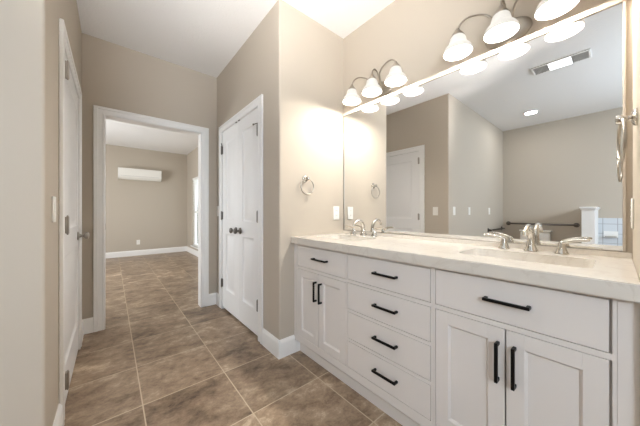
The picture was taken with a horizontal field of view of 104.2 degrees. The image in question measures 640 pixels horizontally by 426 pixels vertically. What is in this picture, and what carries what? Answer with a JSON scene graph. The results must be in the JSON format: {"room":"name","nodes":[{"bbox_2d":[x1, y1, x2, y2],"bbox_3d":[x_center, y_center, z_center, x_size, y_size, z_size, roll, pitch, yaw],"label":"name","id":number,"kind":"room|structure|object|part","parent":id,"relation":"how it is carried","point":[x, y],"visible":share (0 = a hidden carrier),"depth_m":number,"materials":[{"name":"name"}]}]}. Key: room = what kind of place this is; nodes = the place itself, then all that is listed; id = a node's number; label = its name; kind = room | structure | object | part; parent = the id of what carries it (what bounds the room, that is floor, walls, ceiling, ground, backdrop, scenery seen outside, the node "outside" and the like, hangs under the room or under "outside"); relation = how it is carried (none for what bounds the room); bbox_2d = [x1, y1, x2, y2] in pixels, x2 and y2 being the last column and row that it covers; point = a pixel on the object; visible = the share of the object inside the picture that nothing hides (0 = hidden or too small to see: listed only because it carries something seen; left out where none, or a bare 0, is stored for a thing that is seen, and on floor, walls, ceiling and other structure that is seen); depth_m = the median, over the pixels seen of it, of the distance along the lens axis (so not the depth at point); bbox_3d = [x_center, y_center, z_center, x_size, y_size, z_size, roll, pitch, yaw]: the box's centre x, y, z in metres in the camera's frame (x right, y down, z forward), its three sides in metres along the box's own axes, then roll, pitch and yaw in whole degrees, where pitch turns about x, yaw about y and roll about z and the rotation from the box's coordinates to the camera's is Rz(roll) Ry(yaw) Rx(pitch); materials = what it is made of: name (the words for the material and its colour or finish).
{"room":"bathroom","nodes":[
{"label":"bathroom","id":0,"kind":"room"},
{"bbox_2d":[0,0,0,425],"bbox_3d":[-2.171,-0.255,0.171,2.483,2.710,0.110,0,0,-40],"label":"wall","id":1,"kind":"structure","parent":0,"point":[0,0],"depth_m":0.93,"materials":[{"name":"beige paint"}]},
{"bbox_2d":[1,0,81,425],"bbox_3d":[-1.662,-0.255,1.582,0.110,2.710,1.620,0,0,-40],"label":"wall","id":2,"kind":"structure","parent":0,"point":[29,28],"depth_m":0.97,"materials":[{"name":"beige paint"}]},
{"bbox_2d":[52,196,55,222],"bbox_3d":[-1.212,-0.012,1.137,0.008,0.118,0.072,0,0,-40],"label":"light switch","id":3,"kind":"object","parent":2,"relation":"attached to","point":[53,197],"visible":1,"depth_m":1.11,"materials":[{"name":"white plastic"}]},
{"bbox_2d":[53,320,83,425],"bbox_3d":[-1.609,1.032,1.617,0.015,0.135,1.634,0,0,-40],"label":"baseboard","id":4,"kind":"structure","parent":2,"relation":"attached to","point":[58,421],"depth_m":1.22,"materials":[{"name":"white paint"}]},
{"bbox_2d":[59,18,81,425],"bbox_3d":[-1.682,0.060,1.621,0.128,2.080,1.034,0,0,-40],"label":"door frame","id":5,"kind":"structure","parent":2,"relation":"attached to","point":[64,45],"depth_m":1.27,"materials":[{"name":"white paint"}]},
{"bbox_2d":[65,54,88,402],"bbox_3d":[-1.628,0.093,1.658,0.103,1.990,0.872,0,0,-40],"label":"door","id":6,"kind":"structure","parent":2,"relation":"in","point":[72,235],"depth_m":1.65,"materials":[{"name":"white paint"}]},
{"bbox_3d":[-1.843,0.185,1.958,0.048,0.056,0.056,0,0,-40],"label":"knob","id":7,"kind":"part","parent":6,"relation":"part of","materials":[{"name":"silver metal"}]},
{"bbox_2d":[106,144,186,252],"bbox_3d":[-5.139,-0.255,5.942,3.750,2.710,0.110,0,0,-40],"label":"wall","id":8,"kind":"structure","parent":0,"point":[153,213],"depth_m":6.43,"materials":[{"name":"beige paint"}]},
{"bbox_2d":[118,167,160,181],"bbox_3d":[-4.512,-0.932,6.264,0.875,0.275,0.201,0,0,-40],"label":"air conditioner","id":9,"kind":"object","parent":8,"relation":"attached to","point":[123,173],"visible":1,"depth_m":6.17,"materials":[{"name":"white plastic"}]},
{"bbox_2d":[106,246,186,257],"bbox_3d":[-5.099,1.032,5.894,3.530,0.135,0.015,0,0,-40],"label":"baseboard","id":10,"kind":"structure","parent":8,"relation":"attached to","point":[172,249],"depth_m":6.40,"materials":[{"name":"white paint"}]},
{"bbox_2d":[82,33,216,318],"bbox_3d":[-2.157,-0.255,2.296,3.640,2.710,0.110,0,0,-40],"label":"wall","id":11,"kind":"structure","parent":0,"point":[114,76],"depth_m":2.48,"materials":[{"name":"beige paint"}]},
{"bbox_2d":[82,293,215,333],"bbox_3d":[-1.684,1.032,2.610,1.175,0.135,0.015,0,0,-40],"label":"baseboard","id":12,"kind":"structure","parent":11,"relation":"attached to","point":[88,323],"depth_m":2.27,"materials":[{"name":"white paint"}]},
{"bbox_2d":[93,105,208,331],"bbox_3d":[-1.726,0.060,2.645,1.003,2.080,0.128,0,0,-40],"label":"door frame","id":13,"kind":"structure","parent":11,"relation":"attached to","point":[100,114],"depth_m":2.39,"materials":[{"name":"white paint"}]},
{"bbox_2d":[64,251,401,425],"bbox_3d":[-2.393,1.160,2.040,4.650,0.120,9.700,0,0,-40],"label":"floor","id":14,"kind":"structure","parent":0,"point":[160,357],"depth_m":1.72,"materials":[{"name":"brown tile"}]},
{"bbox_2d":[294,244,351,387],"bbox_3d":[0.178,0.672,1.910,0.580,0.855,0.570,0,0,-40],"label":"vanity cabinet","id":15,"kind":"object","parent":14,"relation":"on","point":[320,274],"visible":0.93,"depth_m":1.70,"materials":[{"name":"white paint"}]},
{"bbox_3d":[-0.086,0.689,1.839,0.016,0.401,0.142,0,0,-40],"label":"panel","id":16,"kind":"part","parent":15,"relation":"part of","materials":[{"name":"white paint"}]},
{"bbox_3d":[-0.087,0.689,1.839,0.019,0.507,0.248,0,0,-40],"label":"door","id":17,"kind":"part","parent":15,"relation":"part of","materials":[{"name":"white paint"}]},
{"bbox_3d":[-0.037,0.557,1.740,0.032,0.139,0.011,0,0,-40],"label":"handle","id":18,"kind":"part","parent":15,"relation":"part of","materials":[{"name":"black metal"}]},
{"bbox_3d":[-0.006,0.330,1.704,0.032,0.011,0.150,0,0,-40],"label":"handle","id":19,"kind":"part","parent":15,"relation":"part of","materials":[{"name":"black metal"}]},
{"bbox_3d":[-0.001,0.557,1.697,0.032,0.139,0.011,0,0,-40],"label":"handle","id":20,"kind":"part","parent":15,"relation":"part of","materials":[{"name":"black metal"}]},
{"bbox_3d":[-0.001,0.334,1.736,0.019,0.154,0.517,0,0,-40],"label":"drawer","id":21,"kind":"part","parent":15,"relation":"part of","materials":[{"name":"white paint"}]},
{"bbox_3d":[-0.002,1.000,1.759,0.044,0.016,0.570,0,0,-40],"label":"rail","id":22,"kind":"part","parent":15,"relation":"part of","materials":[{"name":"white paint"}]},
{"bbox_3d":[0.081,0.689,1.639,0.019,0.507,0.264,0,0,-40],"label":"door","id":23,"kind":"part","parent":15,"relation":"part of","materials":[{"name":"white paint"}]},
{"bbox_3d":[0.081,0.689,1.639,0.016,0.401,0.158,0,0,-40],"label":"panel","id":24,"kind":"part","parent":15,"relation":"part of","materials":[{"name":"white paint"}]},
{"bbox_2d":[291,230,639,302],"bbox_3d":[0.534,0.206,1.489,0.578,0.073,1.675,0,0,-40],"label":"countertop","id":25,"kind":"structure","parent":15,"relation":"on","point":[608,274],"depth_m":1.07,"materials":[{"name":"white stone"}]},
{"bbox_2d":[345,219,383,236],"bbox_3d":[0.320,0.124,2.022,0.157,0.136,0.402,0,0,-40],"label":"faucet","id":26,"kind":"object","parent":25,"relation":"on","point":[363,232],"visible":1,"depth_m":2.03,"materials":[{"name":"silver metal"}]},
{"bbox_3d":[0.320,0.124,2.022,0.157,0.136,0.058,0,0,-40],"label":"spout","id":27,"kind":"part","parent":26,"relation":"part of","materials":[{"name":"silver metal"}]},
{"bbox_3d":[0.428,0.164,1.970,0.052,0.058,0.052,0,0,-40],"label":"handle","id":28,"kind":"part","parent":26,"relation":"part of","materials":[{"name":"silver metal"}]},
{"bbox_2d":[484,224,589,254],"bbox_3d":[1.006,0.124,1.203,0.157,0.136,0.402,0,0,-40],"label":"faucet","id":29,"kind":"object","parent":25,"relation":"on","point":[528,231],"visible":1,"depth_m":1.21,"materials":[{"name":"silver metal"}]},
{"bbox_3d":[0.944,0.134,1.347,0.100,0.036,0.017,0,0,45],"label":"lever","id":30,"kind":"part","parent":29,"relation":"part of","materials":[{"name":"silver metal"}]},
{"bbox_3d":[0.974,0.164,1.319,0.052,0.058,0.052,0,0,-40],"label":"handle","id":31,"kind":"part","parent":29,"relation":"part of","materials":[{"name":"silver metal"}]},
{"bbox_3d":[1.006,0.124,1.203,0.157,0.136,0.058,0,0,-40],"label":"spout","id":32,"kind":"part","parent":29,"relation":"part of","materials":[{"name":"silver metal"}]},
{"bbox_3d":[1.115,0.164,1.150,0.052,0.058,0.052,0,0,-40],"label":"handle","id":33,"kind":"part","parent":29,"relation":"part of","materials":[{"name":"silver metal"}]},
{"bbox_3d":[1.137,0.134,1.116,0.017,0.036,0.100,0,0,-35],"label":"lever","id":34,"kind":"part","parent":29,"relation":"part of","materials":[{"name":"silver metal"}]},
{"bbox_2d":[347,253,432,425],"bbox_3d":[0.533,0.672,1.487,0.580,0.855,0.533,0,0,-40],"label":"vanity cabinet","id":35,"kind":"object","parent":14,"relation":"on","point":[390,303],"visible":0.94,"depth_m":1.28,"materials":[{"name":"white paint"}]},
{"bbox_3d":[0.334,0.855,1.297,0.032,0.011,0.144,0,0,-40],"label":"handle","id":36,"kind":"part","parent":35,"relation":"part of","materials":[{"name":"black metal"}]},
{"bbox_3d":[0.334,0.678,1.297,0.032,0.011,0.144,0,0,-40],"label":"handle","id":37,"kind":"part","parent":35,"relation":"part of","materials":[{"name":"black metal"}]},
{"bbox_3d":[0.334,0.503,1.297,0.032,0.011,0.144,0,0,-40],"label":"handle","id":38,"kind":"part","parent":35,"relation":"part of","materials":[{"name":"black metal"}]},
{"bbox_3d":[0.334,0.329,1.297,0.032,0.011,0.144,0,0,-40],"label":"handle","id":39,"kind":"part","parent":35,"relation":"part of","materials":[{"name":"black metal"}]},
{"bbox_3d":[0.352,1.000,1.336,0.044,0.016,0.533,0,0,-40],"label":"rail","id":40,"kind":"part","parent":35,"relation":"part of","materials":[{"name":"white paint"}]},
{"bbox_3d":[0.340,0.863,1.329,0.019,0.157,0.514,0,0,-40],"label":"drawer","id":41,"kind":"part","parent":35,"relation":"part of","materials":[{"name":"white paint"}]},
{"bbox_3d":[0.340,0.685,1.329,0.019,0.156,0.514,0,0,-40],"label":"drawer","id":42,"kind":"part","parent":35,"relation":"part of","materials":[{"name":"white paint"}]},
{"bbox_3d":[0.340,0.508,1.329,0.019,0.156,0.514,0,0,-40],"label":"drawer","id":43,"kind":"part","parent":35,"relation":"part of","materials":[{"name":"white paint"}]},
{"bbox_3d":[0.340,0.333,1.329,0.019,0.150,0.514,0,0,-40],"label":"drawer","id":44,"kind":"part","parent":35,"relation":"part of","materials":[{"name":"white paint"}]},
{"bbox_2d":[433,268,639,425],"bbox_3d":[0.887,0.672,1.063,0.580,0.855,0.570,0,0,-40],"label":"vanity cabinet","id":45,"kind":"object","parent":14,"relation":"on","point":[506,353],"visible":0.99,"depth_m":0.86,"materials":[{"name":"white paint"}]},
{"bbox_3d":[0.602,0.686,1.016,0.016,0.406,0.146,0,0,-40],"label":"panel","id":46,"kind":"part","parent":45,"relation":"part of","materials":[{"name":"white paint"}]},
{"bbox_3d":[0.602,0.686,1.016,0.019,0.512,0.252,0,0,-40],"label":"door","id":47,"kind":"part","parent":45,"relation":"part of","materials":[{"name":"white paint"}]},
{"bbox_3d":[0.651,0.552,0.918,0.032,0.144,0.011,0,0,-40],"label":"handle","id":48,"kind":"part","parent":45,"relation":"part of","materials":[{"name":"black metal"}]},
{"bbox_3d":[0.668,0.328,0.898,0.032,0.011,0.140,0,0,-40],"label":"handle","id":49,"kind":"part","parent":45,"relation":"part of","materials":[{"name":"black metal"}]},
{"bbox_3d":[0.683,0.552,0.880,0.032,0.144,0.011,0,0,-40],"label":"handle","id":50,"kind":"part","parent":45,"relation":"part of","materials":[{"name":"black metal"}]},
{"bbox_3d":[0.682,0.331,0.920,0.019,0.153,0.502,0,0,-40],"label":"drawer","id":51,"kind":"part","parent":45,"relation":"part of","materials":[{"name":"white paint"}]},
{"bbox_3d":[0.765,0.686,0.822,0.016,0.406,0.139,0,0,-40],"label":"panel","id":52,"kind":"part","parent":45,"relation":"part of","materials":[{"name":"white paint"}]},
{"bbox_3d":[0.765,0.686,0.821,0.019,0.512,0.245,0,0,-40],"label":"door","id":53,"kind":"part","parent":45,"relation":"part of","materials":[{"name":"white paint"}]},
{"bbox_3d":[0.883,0.672,0.714,0.062,0.855,0.039,0,0,-40],"label":"filler panel","id":54,"kind":"part","parent":45,"relation":"part of","materials":[{"name":"white paint"}]},
{"bbox_2d":[76,0,394,154],"bbox_3d":[-2.393,-1.660,2.040,4.650,0.100,9.700,0,0,-40],"label":"ceiling","id":55,"kind":"structure","parent":0,"point":[203,36],"depth_m":2.16,"materials":[{"name":"white paint"}]},
{"bbox_2d":[217,8,271,333],"bbox_3d":[-0.765,-0.255,2.514,0.110,2.710,1.343,0,0,-40],"label":"wall","id":56,"kind":"structure","parent":0,"point":[248,75],"depth_m":2.08,"materials":[{"name":"beige paint"}]},
{"bbox_2d":[221,122,237,318],"bbox_3d":[-0.978,0.083,2.655,0.103,1.978,0.464,0,0,-40],"label":"door","id":57,"kind":"structure","parent":56,"relation":"in","point":[229,282],"depth_m":2.65,"materials":[{"name":"white paint"}]},
{"bbox_2d":[219,94,262,343],"bbox_3d":[-0.780,0.060,2.516,0.128,2.080,1.077,0,0,-40],"label":"door frame","id":58,"kind":"structure","parent":56,"relation":"attached to","point":[256,103],"depth_m":2.12,"materials":[{"name":"white paint"}]},
{"bbox_2d":[233,108,257,335],"bbox_3d":[-0.679,0.083,2.297,0.103,1.978,0.464,0,0,-40],"label":"door","id":59,"kind":"structure","parent":56,"relation":"in","point":[247,230],"depth_m":2.29,"materials":[{"name":"white paint"}]},
{"bbox_2d":[216,292,279,358],"bbox_3d":[-0.773,1.032,2.426,0.015,0.135,1.468,0,0,-40],"label":"baseboard","id":60,"kind":"structure","parent":56,"relation":"attached to","point":[270,342],"depth_m":1.97,"materials":[{"name":"white paint"}]},
{"bbox_2d":[272,0,342,339],"bbox_3d":[-0.079,-0.255,2.140,0.683,2.710,0.110,0,0,-40],"label":"wall","id":61,"kind":"structure","parent":0,"point":[307,57],"depth_m":2.00,"materials":[{"name":"beige paint"}]},
{"bbox_2d":[278,335,294,358],"bbox_3d":[-0.256,1.032,1.911,0.147,0.135,0.015,0,0,-40],"label":"baseboard","id":62,"kind":"structure","parent":61,"relation":"attached to","point":[286,347],"depth_m":1.90,"materials":[{"name":"white paint"}]},
{"bbox_2d":[300,175,313,194],"bbox_3d":[-0.107,-0.218,2.015,0.137,0.162,0.046,0,0,-40],"label":"towel ring","id":63,"kind":"object","parent":61,"relation":"attached to","point":[305,178],"visible":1,"depth_m":2.01,"materials":[{"name":"silver metal"}]},
{"bbox_2d":[333,207,338,219],"bbox_3d":[0.148,0.010,2.253,0.072,0.118,0.007,0,0,-40],"label":"wall outlet","id":64,"kind":"object","parent":61,"relation":"attached to","point":[335,209],"visible":1,"depth_m":2.25,"materials":[{"name":"white plastic"}]},
{"bbox_2d":[187,0,632,258],"bbox_3d":[-1.151,-0.255,4.026,0.125,2.710,7.950,0,0,-40],"label":"wall","id":65,"kind":"structure","parent":0,"point":[416,34],"depth_m":1.72,"materials":[{"name":"beige paint"}]},
{"bbox_2d":[187,246,197,256],"bbox_3d":[-2.280,1.032,5.265,0.015,0.135,4.600,0,0,-40],"label":"baseboard","id":66,"kind":"structure","parent":65,"relation":"attached to","point":[190,250],"depth_m":6.50,"materials":[{"name":"white paint"}]},
{"bbox_2d":[190,181,197,248],"bbox_3d":[-2.948,0.006,6.121,0.140,1.792,1.330,0,0,-40],"label":"window","id":67,"kind":"structure","parent":65,"relation":"in","point":[195,217],"depth_m":6.62,"materials":[{"name":"white paint"}]},
{"bbox_2d":[192,176,197,246],"bbox_3d":[-2.951,-0.007,6.117,0.046,1.758,1.258,0,0,-40],"label":"window blind","id":68,"kind":"object","parent":67,"relation":"attached to","point":[195,179],"visible":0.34,"depth_m":6.40,"materials":[{"name":"white plastic"}]},
{"bbox_3d":[-2.911,-0.005,6.151,0.045,1.770,1.270,0,0,-40],"label":"frame","id":69,"kind":"part","parent":67,"relation":"part of","materials":[{"name":"white paint"}]},
{"bbox_2d":[343,59,406,104],"bbox_3d":[0.415,-1.008,1.927,0.196,0.204,0.567,0,0,-40],"label":"vanity light","id":70,"kind":"object","parent":65,"relation":"attached to","point":[373,89],"visible":1,"depth_m":1.91,"materials":[{"name":"white glass"}]},
{"bbox_3d":[0.264,-0.969,2.072,0.151,0.104,0.151,0,0,-40],"label":"lamp shade","id":71,"kind":"part","parent":70,"relation":"part of","materials":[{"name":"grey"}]},
{"bbox_3d":[0.398,-0.969,1.913,0.151,0.104,0.151,0,0,-40],"label":"lamp shade","id":72,"kind":"part","parent":70,"relation":"part of","materials":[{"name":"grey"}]},
{"bbox_3d":[0.482,-1.031,1.854,0.070,0.128,0.226,0,0,-10],"label":"arm","id":73,"kind":"part","parent":70,"relation":"part of","materials":[{"name":"silver metal"}]},
{"bbox_3d":[0.531,-0.969,1.753,0.151,0.104,0.151,0,0,-40],"label":"lamp shade","id":74,"kind":"part","parent":70,"relation":"part of","materials":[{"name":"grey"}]},
{"bbox_2d":[343,0,626,251],"bbox_3d":[0.748,-0.370,1.676,0.010,1.079,1.659,0,0,-40],"label":"wall mirror","id":75,"kind":"object","parent":65,"relation":"attached to","point":[502,140],"visible":0.97,"depth_m":1.36,"materials":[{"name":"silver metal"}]},
{"bbox_2d":[343,230,631,258],"bbox_3d":[0.752,0.181,1.671,0.010,0.023,1.674,0,0,-40],"label":"backsplash","id":76,"kind":"structure","parent":65,"relation":"attached to","point":[519,246],"depth_m":1.34,"materials":[{"name":"white stone"}]},
{"bbox_2d":[443,0,579,60],"bbox_3d":[0.946,-1.008,1.294,0.196,0.204,0.567,0,0,-40],"label":"vanity light","id":77,"kind":"object","parent":65,"relation":"attached to","point":[504,29],"visible":1,"depth_m":1.30,"materials":[{"name":"white glass"}]},
{"bbox_3d":[0.795,-0.969,1.439,0.151,0.104,0.151,0,0,-40],"label":"lamp shade","id":78,"kind":"part","parent":77,"relation":"part of","materials":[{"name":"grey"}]},
{"bbox_3d":[0.885,-1.031,1.373,0.226,0.128,0.070,0,0,21],"label":"arm","id":79,"kind":"part","parent":77,"relation":"part of","materials":[{"name":"silver metal"}]},
{"bbox_3d":[0.928,-0.969,1.279,0.151,0.104,0.151,0,0,-40],"label":"lamp shade","id":80,"kind":"part","parent":77,"relation":"part of","materials":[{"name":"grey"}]},
{"bbox_3d":[1.013,-1.031,1.221,0.070,0.128,0.226,0,0,-10],"label":"arm","id":81,"kind":"part","parent":77,"relation":"part of","materials":[{"name":"silver metal"}]},
{"bbox_3d":[1.062,-0.969,1.120,0.151,0.104,0.151,0,0,-40],"label":"lamp shade","id":82,"kind":"part","parent":77,"relation":"part of","materials":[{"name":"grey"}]},
{"bbox_2d":[633,0,639,280],"bbox_3d":[1.113,-0.255,0.808,0.567,2.710,0.110,0,0,-40],"label":"wall","id":83,"kind":"structure","parent":0,"point":[636,3],"depth_m":0.82,"materials":[{"name":"beige paint"}]},
{"bbox_2d":[615,108,637,161],"bbox_3d":[0.958,-0.238,0.780,0.136,0.161,0.046,0,0,-40],"label":"towel ring","id":84,"kind":"object","parent":83,"relation":"attached to","point":[620,120],"visible":1,"depth_m":0.76,"materials":[{"name":"silver metal"}]},
{"bbox_3d":[0.955,-0.292,0.784,0.030,0.030,0.036,0,0,-40],"label":"post","id":85,"kind":"part","parent":84,"relation":"part of","materials":[{"name":"silver metal"}]},
{"bbox_3d":[0.968,-0.292,0.767,0.054,0.054,0.012,0,0,-40],"label":"wall plate","id":86,"kind":"part","parent":84,"relation":"part of","materials":[{"name":"silver metal"}]},
{"bbox_2d":[630,198,633,228],"bbox_3d":[1.219,0.005,0.974,0.072,0.118,0.007,0,0,-40],"label":"wall outlet","id":87,"kind":"object","parent":83,"relation":"attached to","point":[632,199],"visible":1,"depth_m":0.95,"materials":[{"name":"white plastic"}]}
]}

